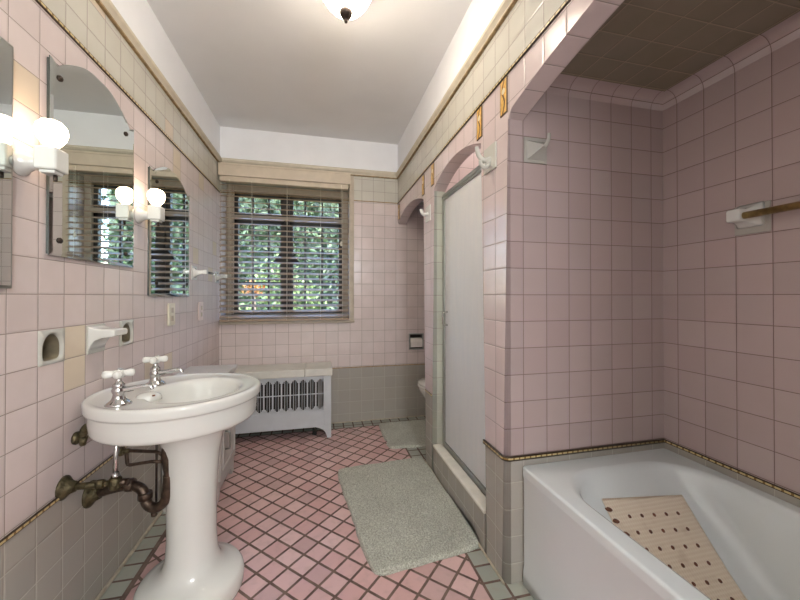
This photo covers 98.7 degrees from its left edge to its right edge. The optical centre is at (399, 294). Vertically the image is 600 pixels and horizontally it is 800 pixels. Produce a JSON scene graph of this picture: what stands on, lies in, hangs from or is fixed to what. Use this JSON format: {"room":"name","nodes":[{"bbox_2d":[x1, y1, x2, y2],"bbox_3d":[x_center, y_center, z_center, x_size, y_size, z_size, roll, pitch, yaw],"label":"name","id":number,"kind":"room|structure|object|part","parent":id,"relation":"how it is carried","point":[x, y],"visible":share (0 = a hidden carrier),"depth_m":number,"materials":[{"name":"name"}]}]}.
{"room":"bathroom","nodes":[
{"label":"bathroom","id":0,"kind":"room"},
{"bbox_2d":[0,0,219,599],"bbox_3d":[-1.090,-0.132,0.995,0.100,2.477,3.633,0,0,-13],"label":"wall","id":1,"kind":"structure","parent":0,"point":[71,551],"depth_m":1.16,"materials":[{"name":"pink tile"}]},
{"bbox_2d":[0,36,13,288],"bbox_3d":[-0.947,-0.328,0.647,0.018,0.625,0.488,0,0,-13],"label":"wall mirror","id":2,"kind":"object","parent":1,"relation":"attached to","point":[6,49],"visible":1,"depth_m":0.86,"materials":[{"name":"silver glass"}]},
{"bbox_2d":[13,118,68,181],"bbox_3d":[-0.969,-0.392,0.934,0.106,0.165,0.072,0,0,-13],"label":"wall lamp","id":3,"kind":"object","parent":1,"relation":"attached to","point":[50,160],"visible":1,"depth_m":0.92,"materials":[{"name":"white ceramic"}]},
{"bbox_3d":[-0.951,-0.434,0.938,0.069,0.081,0.069,0,0,-13],"label":"bulb","id":4,"kind":"part","parent":3,"relation":"part of","materials":[{"name":"beige glass"}]},
{"bbox_2d":[53,175,57,181],"bbox_3d":[-0.946,-0.318,0.944,0.010,0.017,0.010,0,0,-13],"label":"switch","id":5,"kind":"object","parent":3,"relation":"attached to","point":[55,177],"depth_m":0.94,"materials":[{"name":"brown metal"}]},
{"bbox_2d":[38,328,64,366],"bbox_3d":[-1.079,0.158,1.026,0.073,0.103,0.103,0,0,-13],"label":"niche","id":6,"kind":"object","parent":1,"relation":"attached to","point":[51,347],"visible":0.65,"depth_m":1.06,"materials":[{"name":"grey ceramic"}]},
{"bbox_2d":[0,446,126,546],"bbox_3d":[-1.038,0.628,1.002,0.006,0.015,3.633,0,0,-13],"label":"trim","id":7,"kind":"structure","parent":1,"relation":"attached to","point":[23,525],"depth_m":0.99,"materials":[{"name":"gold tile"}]},
{"bbox_2d":[71,424,87,445],"bbox_3d":[-1.045,0.463,1.141,0.056,0.078,0.042,0,0,-13],"label":"valve","id":8,"kind":"object","parent":1,"relation":"attached to","point":[81,436],"visible":0.72,"depth_m":1.13,"materials":[{"name":"gold metal"}]},
{"bbox_2d":[46,55,133,267],"bbox_3d":[-1.086,-0.443,1.241,0.019,0.658,0.472,0,0,-13],"label":"wall mirror","id":9,"kind":"object","parent":1,"relation":"attached to","point":[90,209],"visible":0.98,"depth_m":1.19,"materials":[{"name":"silver glass"}]},
{"bbox_2d":[86,324,127,354],"bbox_3d":[-1.055,0.160,1.243,0.082,0.101,0.101,0,0,-13],"label":"soap shelf","id":10,"kind":"object","parent":1,"relation":"attached to","point":[97,335],"visible":1,"depth_m":1.21,"materials":[{"name":"grey ceramic"}]},
{"bbox_3d":[-1.092,0.160,1.234,0.006,0.101,0.101,0,0,-13],"label":"wall plate","id":11,"kind":"part","parent":10,"relation":"part of","materials":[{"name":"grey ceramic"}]},
{"bbox_2d":[119,319,133,346],"bbox_3d":[-1.173,0.161,1.427,0.073,0.103,0.103,0,0,-13],"label":"niche","id":12,"kind":"object","parent":1,"relation":"attached to","point":[126,339],"visible":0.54,"depth_m":1.46,"materials":[{"name":"grey ceramic"}]},
{"bbox_2d":[35,0,220,192],"bbox_3d":[-1.038,-0.836,1.011,0.006,0.015,3.633,0,0,-13],"label":"trim","id":13,"kind":"structure","parent":1,"relation":"attached to","point":[39,2],"depth_m":1.30,"materials":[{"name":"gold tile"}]},
{"bbox_2d":[95,510,162,599],"bbox_3d":[-1.036,1.099,0.999,0.012,0.014,3.633,0,0,-13],"label":"baseboard","id":14,"kind":"structure","parent":1,"relation":"attached to","point":[137,544],"depth_m":1.42,"materials":[{"name":"grey tile"}]},
{"bbox_2d":[134,189,165,225],"bbox_3d":[-1.111,-0.389,1.536,0.106,0.165,0.072,0,0,-13],"label":"wall lamp","id":15,"kind":"object","parent":1,"relation":"attached to","point":[155,213],"visible":1,"depth_m":1.52,"materials":[{"name":"white ceramic"}]},
{"bbox_3d":[-1.093,-0.430,1.541,0.069,0.081,0.069,0,0,-13],"label":"bulb","id":16,"kind":"part","parent":15,"relation":"part of","materials":[{"name":"beige glass"}]},
{"bbox_2d":[95,0,222,161],"bbox_3d":[-1.029,-1.084,1.015,0.026,0.059,3.633,0,0,-13],"label":"trim","id":17,"kind":"structure","parent":1,"relation":"attached to","point":[107,6],"depth_m":1.61,"materials":[{"name":"beige wood"}]},
{"bbox_2d":[147,166,189,295],"bbox_3d":[-1.231,-0.325,1.855,0.019,0.675,0.506,0,0,-13],"label":"wall mirror","id":18,"kind":"object","parent":1,"relation":"attached to","point":[167,243],"visible":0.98,"depth_m":1.82,"materials":[{"name":"silver glass"}]},
{"bbox_2d":[167,303,174,325],"bbox_3d":[-1.235,0.109,1.858,0.014,0.120,0.080,0,0,-13],"label":"wall plate","id":19,"kind":"object","parent":1,"relation":"attached to","point":[170,306],"visible":1,"depth_m":1.84,"materials":[{"name":"beige plastic"}]},
{"bbox_2d":[198,302,202,320],"bbox_3d":[-1.343,0.115,2.319,0.014,0.124,0.080,0,0,-13],"label":"wall plate","id":20,"kind":"object","parent":1,"relation":"attached to","point":[200,304],"visible":1,"depth_m":2.30,"materials":[{"name":"beige plastic"}]},
{"bbox_2d":[191,265,227,282],"bbox_3d":[-1.339,-0.134,2.450,0.080,0.090,0.590,0,0,-13],"label":"towel bar","id":21,"kind":"object","parent":1,"relation":"attached to","point":[194,272],"visible":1,"depth_m":2.21,"materials":[{"name":"white ceramic"}]},
{"bbox_3d":[-1.282,-0.136,2.206,0.080,0.090,0.090,0,0,-13],"label":"post","id":22,"kind":"part","parent":21,"relation":"part of","materials":[{"name":"white ceramic"}]},
{"bbox_3d":[-1.316,-0.141,2.455,0.016,0.016,0.480,0,0,-13],"label":"rod","id":23,"kind":"part","parent":21,"relation":"part of","materials":[{"name":"clear glass"}]},
{"bbox_3d":[-1.396,-0.133,2.693,0.080,0.090,0.090,0,0,-13],"label":"post","id":24,"kind":"part","parent":21,"relation":"part of","materials":[{"name":"white ceramic"}]},
{"bbox_2d":[147,0,471,144],"bbox_3d":[-0.362,-1.399,1.302,1.655,0.060,3.883,0,0,-13],"label":"ceiling","id":25,"kind":"structure","parent":0,"point":[282,66],"depth_m":1.98,"materials":[{"name":"grey paint"}]},
{"bbox_2d":[324,0,370,23],"bbox_3d":[-0.227,-1.253,1.444,0.238,0.230,0.238,0,0,-13],"label":"ceiling lamp","id":26,"kind":"object","parent":25,"relation":"attached to","point":[347,10],"visible":1,"depth_m":1.43,"materials":[{"name":"white glass"}]},
{"bbox_2d":[100,416,533,599],"bbox_3d":[0.068,1.138,1.268,2.484,0.060,3.653,0,0,-13],"label":"floor","id":27,"kind":"structure","parent":0,"point":[282,505],"depth_m":1.57,"materials":[{"name":"pink tile"}]},
{"bbox_2d":[81,355,260,599],"bbox_3d":[-0.814,0.673,1.274,0.566,0.870,0.543,0,0,-13],"label":"pedestal sink","id":28,"kind":"object","parent":27,"relation":"on","point":[187,416],"visible":0.99,"depth_m":1.20,"materials":[{"name":"white ceramic"}]},
{"bbox_2d":[55,445,169,516],"bbox_3d":[-0.931,0.609,1.184,0.298,0.334,0.210,0,0,-13],"label":"drain pipe","id":29,"kind":"object","parent":28,"relation":"attached to","point":[94,490],"visible":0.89,"depth_m":1.19,"materials":[{"name":"gold metal"}]},
{"bbox_2d":[101,368,153,407],"bbox_3d":[-0.862,0.294,1.095,0.140,0.114,0.081,0,0,-13],"label":"faucet","id":30,"kind":"object","parent":28,"relation":"on","point":[119,399],"depth_m":1.08,"materials":[{"name":"silver metal"}]},
{"bbox_2d":[135,391,161,401],"bbox_3d":[-0.866,0.351,1.183,0.079,0.026,0.068,0,0,-13],"label":"soap dish","id":31,"kind":"object","parent":28,"relation":"attached to","point":[151,396],"depth_m":1.17,"materials":[{"name":"white ceramic"}]},
{"bbox_2d":[142,355,183,386],"bbox_3d":[-0.920,0.296,1.338,0.141,0.114,0.084,0,0,-13],"label":"faucet","id":32,"kind":"object","parent":28,"relation":"on","point":[155,380],"depth_m":1.33,"materials":[{"name":"silver metal"}]},
{"bbox_2d":[81,373,260,446],"bbox_3d":[-0.814,0.428,1.275,0.550,0.160,0.526,0,0,-13],"label":"basin","id":33,"kind":"object","parent":28,"relation":"in","point":[196,408],"depth_m":1.11,"materials":[{"name":"white ceramic"}]},
{"bbox_2d":[162,364,237,511],"bbox_3d":[-1.111,0.779,1.967,0.298,0.667,0.407,0,0,-13],"label":"base cabinet","id":34,"kind":"object","parent":27,"relation":"on","point":[227,448],"visible":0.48,"depth_m":1.98,"materials":[{"name":"grey paint"}]},
{"bbox_3d":[-0.999,0.748,1.995,0.020,0.510,0.336,0,0,-13],"label":"door","id":35,"kind":"part","parent":34,"relation":"part of","materials":[{"name":"grey paint"}]},
{"bbox_3d":[-0.964,0.818,1.926,0.030,0.110,0.010,0,0,-13],"label":"handle","id":36,"kind":"part","parent":34,"relation":"part of","materials":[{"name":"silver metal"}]},
{"bbox_2d":[234,361,331,437],"bbox_3d":[-0.971,0.847,2.719,0.845,0.541,0.289,0,0,-13],"label":"radiator cover","id":37,"kind":"object","parent":27,"relation":"on","point":[263,421],"visible":0.7,"depth_m":2.63,"materials":[{"name":"beige paint"}]},
{"bbox_2d":[253,378,323,413],"bbox_3d":[-0.955,0.775,2.593,0.758,0.240,0.009,0,0,-13],"label":"grille","id":38,"kind":"object","parent":37,"relation":"attached to","point":[306,410],"depth_m":2.62,"materials":[{"name":"white metal"}]},
{"bbox_2d":[256,379,317,434],"bbox_3d":[-1.010,0.888,2.721,0.698,0.460,0.170,0,0,-13],"label":"radiator","id":39,"kind":"object","parent":27,"relation":"on","point":[275,386],"visible":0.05,"depth_m":2.68,"materials":[{"name":"grey metal"}]},
{"bbox_2d":[379,419,425,448],"bbox_3d":[0.080,1.106,2.740,0.450,0.022,0.515,0,0,-13],"label":"rug","id":40,"kind":"object","parent":27,"relation":"on","point":[400,434],"visible":0.77,"depth_m":2.71,"materials":[{"name":"grey fabric"}]},
{"bbox_2d":[338,458,477,575],"bbox_3d":[0.000,1.085,1.828,0.570,0.051,0.878,0,0,-17],"label":"bath rug","id":41,"kind":"object","parent":27,"relation":"on","point":[403,518],"visible":1,"depth_m":1.69,"materials":[{"name":"grey fabric"}]},
{"bbox_2d":[417,378,424,397],"bbox_3d":[0.478,0.751,2.799,0.685,0.735,0.470,0,0,-13],"label":"toilet","id":42,"kind":"object","parent":27,"relation":"on","point":[421,383],"visible":0.08,"depth_m":2.70,"materials":[{"name":"white ceramic"}]},
{"bbox_3d":[0.375,0.709,2.775,0.464,0.021,0.374,0,0,-13],"label":"lid","id":43,"kind":"part","parent":42,"relation":"part of","materials":[{"name":"white ceramic"}]},
{"bbox_3d":[0.392,0.928,2.777,0.485,0.380,0.364,0,0,-13],"label":"bowl","id":44,"kind":"part","parent":42,"relation":"part of","materials":[{"name":"white ceramic"}]},
{"bbox_2d":[433,448,485,551],"bbox_3d":[0.337,1.030,1.819,0.109,0.163,0.680,0,0,-13],"label":"kerb","id":45,"kind":"object","parent":27,"relation":"on","point":[450,483],"visible":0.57,"depth_m":1.71,"materials":[{"name":"grey tile"}]},
{"bbox_2d":[442,165,485,495],"bbox_3d":[0.345,0.161,1.826,0.057,1.574,0.676,0,0,-13],"label":"shower door","id":46,"kind":"structure","parent":45,"relation":"on","point":[462,315],"depth_m":1.85,"materials":[{"name":"white glass"}]},
{"bbox_3d":[0.272,0.149,2.089,0.036,0.090,0.010,0,0,-13],"label":"handle","id":47,"kind":"part","parent":46,"relation":"part of","materials":[{"name":"silver metal"}]},
{"bbox_3d":[0.356,-0.607,1.834,0.034,0.038,0.676,0,0,-13],"label":"header rail","id":48,"kind":"part","parent":46,"relation":"part of","materials":[{"name":"silver metal"}]},
{"bbox_2d":[523,448,799,599],"bbox_3d":[0.978,0.881,0.665,0.690,0.447,1.515,0,0,-13],"label":"bathtub","id":49,"kind":"object","parent":27,"relation":"on","point":[574,550],"visible":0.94,"depth_m":1.14,"materials":[{"name":"white ceramic"}]},
{"bbox_2d":[602,495,746,599],"bbox_3d":[0.926,0.852,0.908,0.343,0.246,0.719,0,0,-7],"label":"bath mat","id":50,"kind":"object","parent":49,"relation":"in","point":[666,526],"visible":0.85,"depth_m":1.16,"materials":[{"name":"beige rubber"}]},
{"bbox_2d":[219,126,424,422],"bbox_3d":[-0.373,-0.118,3.157,2.484,2.477,0.250,0,0,-13],"label":"wall","id":51,"kind":"structure","parent":0,"point":[389,306],"depth_m":3.04,"materials":[{"name":"pink tile"}]},
{"bbox_2d":[226,184,347,318],"bbox_3d":[-0.989,-0.360,3.082,1.027,1.160,0.118,0,0,-13],"label":"window","id":52,"kind":"structure","parent":51,"relation":"in","point":[229,187],"depth_m":3.06,"materials":[{"name":"clear glass"}]},
{"bbox_3d":[-1.236,-0.780,3.038,0.409,0.200,0.050,0,0,-13],"label":"sash","id":53,"kind":"part","parent":52,"relation":"part of","materials":[{"name":"clear glass"}]},
{"bbox_3d":[-1.236,-0.238,3.034,0.409,0.815,0.050,0,0,-13],"label":"sash","id":54,"kind":"part","parent":52,"relation":"part of","materials":[{"name":"clear glass"}]},
{"bbox_3d":[-1.237,-0.780,3.039,0.349,0.160,0.004,0,0,-13],"label":"pane","id":55,"kind":"part","parent":52,"relation":"part of","materials":[{"name":"clear glass"}]},
{"bbox_3d":[-1.237,-0.238,3.035,0.349,0.775,0.004,0,0,-13],"label":"pane","id":56,"kind":"part","parent":52,"relation":"part of","materials":[{"name":"clear glass"}]},
{"bbox_2d":[218,162,349,321],"bbox_3d":[-0.937,-0.409,2.855,1.036,1.261,0.081,0,0,-13],"label":"blind","id":57,"kind":"object","parent":52,"relation":"attached to","point":[228,172],"visible":0.99,"depth_m":2.84,"materials":[{"name":"beige"}]},
{"bbox_3d":[-1.366,-0.350,2.759,0.002,1.125,0.054,0,0,-13],"label":"ladder cord","id":58,"kind":"part","parent":57,"relation":"part of","materials":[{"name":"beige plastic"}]},
{"bbox_3d":[-1.206,-0.349,2.797,0.002,1.125,0.054,0,0,-13],"label":"ladder cord","id":59,"kind":"part","parent":57,"relation":"part of","materials":[{"name":"white fabric"}]},
{"bbox_3d":[-0.940,0.213,2.855,1.019,0.018,0.052,0,0,-13],"label":"rail","id":60,"kind":"part","parent":57,"relation":"part of","materials":[{"name":"beige wood"}]},
{"bbox_3d":[-0.940,-0.349,2.859,0.002,1.125,0.054,0,0,-13],"label":"ladder cord","id":61,"kind":"part","parent":57,"relation":"part of","materials":[{"name":"white fabric"}]},
{"bbox_3d":[-0.675,-0.348,2.921,0.002,1.125,0.054,0,0,-13],"label":"ladder cord","id":62,"kind":"part","parent":57,"relation":"part of","materials":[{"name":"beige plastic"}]},
{"bbox_3d":[-0.495,-0.348,2.964,0.002,1.125,0.054,0,0,-13],"label":"ladder cord","id":63,"kind":"part","parent":57,"relation":"part of","materials":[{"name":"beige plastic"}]},
{"bbox_3d":[-0.766,-0.237,3.145,0.465,0.815,0.050,0,0,-13],"label":"sash","id":64,"kind":"part","parent":52,"relation":"part of","materials":[{"name":"clear glass"}]},
{"bbox_3d":[-0.766,-0.780,3.148,0.465,0.200,0.050,0,0,-13],"label":"sash","id":65,"kind":"part","parent":52,"relation":"part of","materials":[{"name":"clear glass"}]},
{"bbox_3d":[-0.766,-0.779,3.149,0.405,0.160,0.004,0,0,-13],"label":"pane","id":66,"kind":"part","parent":52,"relation":"part of","materials":[{"name":"clear glass"}]},
{"bbox_3d":[-0.766,-0.237,3.146,0.405,0.775,0.004,0,0,-13],"label":"pane","id":67,"kind":"part","parent":52,"relation":"part of","materials":[{"name":"clear glass"}]},
{"bbox_2d":[219,320,354,324],"bbox_3d":[-0.923,0.237,2.882,1.080,0.020,0.030,0,0,-13],"label":"window sill","id":68,"kind":"structure","parent":51,"relation":"attached to","point":[326,321],"depth_m":2.86,"materials":[{"name":"beige wood"}]},
{"bbox_2d":[221,192,396,203],"bbox_3d":[-0.738,-0.824,2.946,1.475,0.008,0.004,0,0,-13],"label":"trim","id":69,"kind":"structure","parent":51,"relation":"attached to","point":[221,192],"depth_m":2.93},
{"bbox_2d":[222,158,396,178],"bbox_3d":[-0.736,-1.071,2.937,1.475,0.059,0.026,0,0,-13],"label":"trim","id":70,"kind":"structure","parent":51,"relation":"attached to","point":[353,172],"depth_m":2.94,"materials":[{"name":"beige wood"}]},
{"bbox_2d":[349,175,353,319],"bbox_3d":[-0.424,-0.402,3.010,0.040,1.273,0.016,0,0,-13],"label":"window frame","id":71,"kind":"structure","parent":51,"relation":"attached to","point":[351,188],"depth_m":3.00,"materials":[{"name":"beige wood"}]},
{"bbox_2d":[332,365,397,368],"bbox_3d":[-0.738,0.641,2.936,1.475,0.008,0.004,0,0,-13],"label":"trim","id":72,"kind":"structure","parent":51,"relation":"attached to","point":[382,365],"depth_m":3.04,"materials":[{"name":"beige tile"}]},
{"bbox_2d":[331,415,424,423],"bbox_3d":[-0.367,1.115,3.018,2.236,0.010,0.008,0,0,-13],"label":"baseboard","id":73,"kind":"structure","parent":51,"relation":"attached to","point":[418,415],"depth_m":3.06,"materials":[{"name":"grey tile"}]},
{"bbox_2d":[409,333,423,349],"bbox_3d":[0.138,0.433,3.188,0.140,0.148,0.096,0,0,-13],"label":"toilet paper holder","id":74,"kind":"object","parent":51,"relation":"attached to","point":[411,335],"visible":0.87,"depth_m":3.15,"materials":[{"name":"silver metal"}]},
{"bbox_2d":[410,337,422,346],"bbox_3d":[0.143,0.445,3.166,0.108,0.088,0.089,0,0,-13],"label":"toilet paper roll","id":75,"kind":"object","parent":74,"relation":"in","point":[414,342],"visible":0.8,"depth_m":3.13,"materials":[{"name":"white paper"}]},
{"bbox_2d":[445,149,480,192],"bbox_3d":[0.645,-0.115,2.336,0.781,2.460,0.128,0,0,-13],"label":"wall","id":76,"kind":"structure","parent":0,"point":[472,161],"depth_m":2.22,"materials":[{"name":"pink tile"}]},
{"bbox_2d":[398,0,624,583],"bbox_3d":[0.434,-0.130,1.352,0.080,2.477,3.633,0,0,-13],"label":"wall","id":77,"kind":"structure","parent":0,"point":[574,26],"depth_m":1.36,"materials":[{"name":"pink tile"}]},
{"bbox_2d":[398,204,399,219],"bbox_3d":[-0.008,-0.730,3.059,0.006,0.138,0.051,0,0,-13],"label":"decorative tile","id":78,"kind":"structure","parent":77,"relation":"attached to","point":[399,204],"depth_m":3.04,"materials":[{"name":"tile"}]},
{"bbox_2d":[422,174,424,195],"bbox_3d":[0.159,-0.743,2.346,0.006,0.138,0.051,0,0,-13],"label":"decorative tile","id":79,"kind":"structure","parent":77,"relation":"attached to","point":[423,176],"depth_m":2.33,"materials":[{"name":"gold metal"}]},
{"bbox_2d":[419,204,430,222],"bbox_3d":[0.157,-0.522,2.230,0.061,0.103,0.100,0,0,-13],"label":"robe hook","id":80,"kind":"object","parent":77,"relation":"attached to","point":[427,214],"visible":1,"depth_m":2.22,"materials":[{"name":"white ceramic"}]},
{"bbox_3d":[0.183,-0.522,2.236,0.007,0.103,0.100,0,0,-13],"label":"wall plate","id":81,"kind":"part","parent":80,"relation":"part of","materials":[{"name":"white ceramic"}]},
{"bbox_2d":[431,162,433,186],"bbox_3d":[0.205,-0.748,2.151,0.006,0.138,0.051,0,0,-13],"label":"decorative tile","id":82,"kind":"structure","parent":77,"relation":"attached to","point":[432,165],"depth_m":2.15,"materials":[{"name":"gold metal"}]},
{"bbox_2d":[396,0,517,178],"bbox_3d":[0.382,-1.082,1.346,0.026,0.059,3.633,0,0,-13],"label":"trim","id":83,"kind":"structure","parent":77,"relation":"attached to","point":[506,6],"depth_m":1.64,"materials":[{"name":"beige wood"}]},
{"bbox_2d":[433,444,485,513],"bbox_3d":[0.310,0.940,1.813,0.061,0.018,0.680,0,0,-13],"label":"sill","id":84,"kind":"structure","parent":77,"relation":"attached to","point":[475,493],"depth_m":1.74,"materials":[{"name":"beige stone"}]},
{"bbox_2d":[424,459,504,584],"bbox_3d":[0.280,1.107,1.807,0.008,0.010,1.026,0,0,-13],"label":"baseboard","id":85,"kind":"structure","parent":77,"relation":"attached to","point":[479,545],"depth_m":1.42,"materials":[{"name":"grey tile"}]},
{"bbox_2d":[477,105,482,140],"bbox_3d":[0.353,-0.756,1.522,0.006,0.138,0.051,0,0,-13],"label":"decorative tile","id":86,"kind":"structure","parent":77,"relation":"attached to","point":[479,111],"depth_m":1.52,"materials":[{"name":"gold metal"}]},
{"bbox_2d":[397,0,570,203],"bbox_3d":[0.392,-0.834,1.347,0.006,0.015,3.633,0,0,-13],"label":"trim","id":87,"kind":"structure","parent":77,"relation":"attached to","point":[565,2],"depth_m":1.31,"materials":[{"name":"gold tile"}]},
{"bbox_2d":[475,141,496,174],"bbox_3d":[0.344,-0.560,1.415,0.074,0.105,0.099,0,0,-13],"label":"robe hook","id":88,"kind":"object","parent":77,"relation":"attached to","point":[489,159],"visible":1,"depth_m":1.40,"materials":[{"name":"grey ceramic"}]},
{"bbox_3d":[0.373,-0.560,1.422,0.009,0.105,0.099,0,0,-13],"label":"wall plate","id":89,"kind":"part","parent":88,"relation":"part of","materials":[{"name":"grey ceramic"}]},
{"bbox_2d":[500,75,507,117],"bbox_3d":[0.400,-0.757,1.321,0.006,0.138,0.051,0,0,-13],"label":"decorative tile","id":90,"kind":"structure","parent":77,"relation":"attached to","point":[504,84],"depth_m":1.31,"materials":[{"name":"gold metal"}]},
{"bbox_2d":[523,93,663,465],"bbox_3d":[0.798,0.104,1.465,0.681,2.010,0.111,0,0,-13],"label":"wall","id":91,"kind":"structure","parent":0,"point":[593,307],"depth_m":1.41,"materials":[{"name":"pink tile"}]},
{"bbox_2d":[524,133,550,164],"bbox_3d":[0.536,-0.562,1.319,0.100,0.099,0.064,0,0,-13],"label":"robe hook","id":92,"kind":"object","parent":91,"relation":"attached to","point":[535,149],"visible":1,"depth_m":1.33,"materials":[{"name":"grey ceramic"}]},
{"bbox_2d":[483,438,664,461],"bbox_3d":[0.750,0.632,1.478,0.767,0.017,0.177,0,0,-13],"label":"trim","id":93,"kind":"structure","parent":91,"relation":"attached to","point":[655,441],"depth_m":1.39,"materials":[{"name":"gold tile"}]},
{"bbox_2d":[561,0,799,91],"bbox_3d":[0.984,-0.878,0.678,0.681,0.055,1.519,0,0,-13],"label":"ceiling","id":94,"kind":"structure","parent":0,"point":[658,45],"depth_m":1.13,"materials":[{"name":"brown tile"}]},
{"bbox_2d":[545,12,799,110],"bbox_3d":[0.984,-0.826,0.678,0.681,0.050,1.519,0,0,-13],"label":"cove","id":95,"kind":"object","parent":94,"relation":"attached to","point":[787,31],"visible":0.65,"depth_m":1.36,"materials":[{"name":"pink tile"}]},
{"bbox_2d":[663,37,799,506],"bbox_3d":[1.359,0.100,0.781,0.100,2.010,1.760,0,0,-13],"label":"wall","id":96,"kind":"structure","parent":0,"point":[731,303],"depth_m":1.23,"materials":[{"name":"pink tile"}]},
{"bbox_2d":[664,439,799,499],"bbox_3d":[1.312,0.627,0.745,0.006,0.015,1.519,0,0,-13],"label":"trim","id":97,"kind":"structure","parent":96,"relation":"attached to","point":[728,467],"depth_m":1.22,"materials":[{"name":"beige tile"}]},
{"bbox_2d":[726,200,799,235],"bbox_3d":[1.264,-0.262,0.828,0.066,0.105,0.814,0,0,-13],"label":"towel rail","id":98,"kind":"object","parent":96,"relation":"attached to","point":[752,218],"visible":1,"depth_m":1.16,"materials":[{"name":"grey ceramic"}]},
{"bbox_3d":[1.250,-0.270,0.827,0.023,0.023,0.735,0,0,-13],"label":"rail","id":99,"kind":"part","parent":98,"relation":"part of","materials":[{"name":"gold metal"}]}
]}

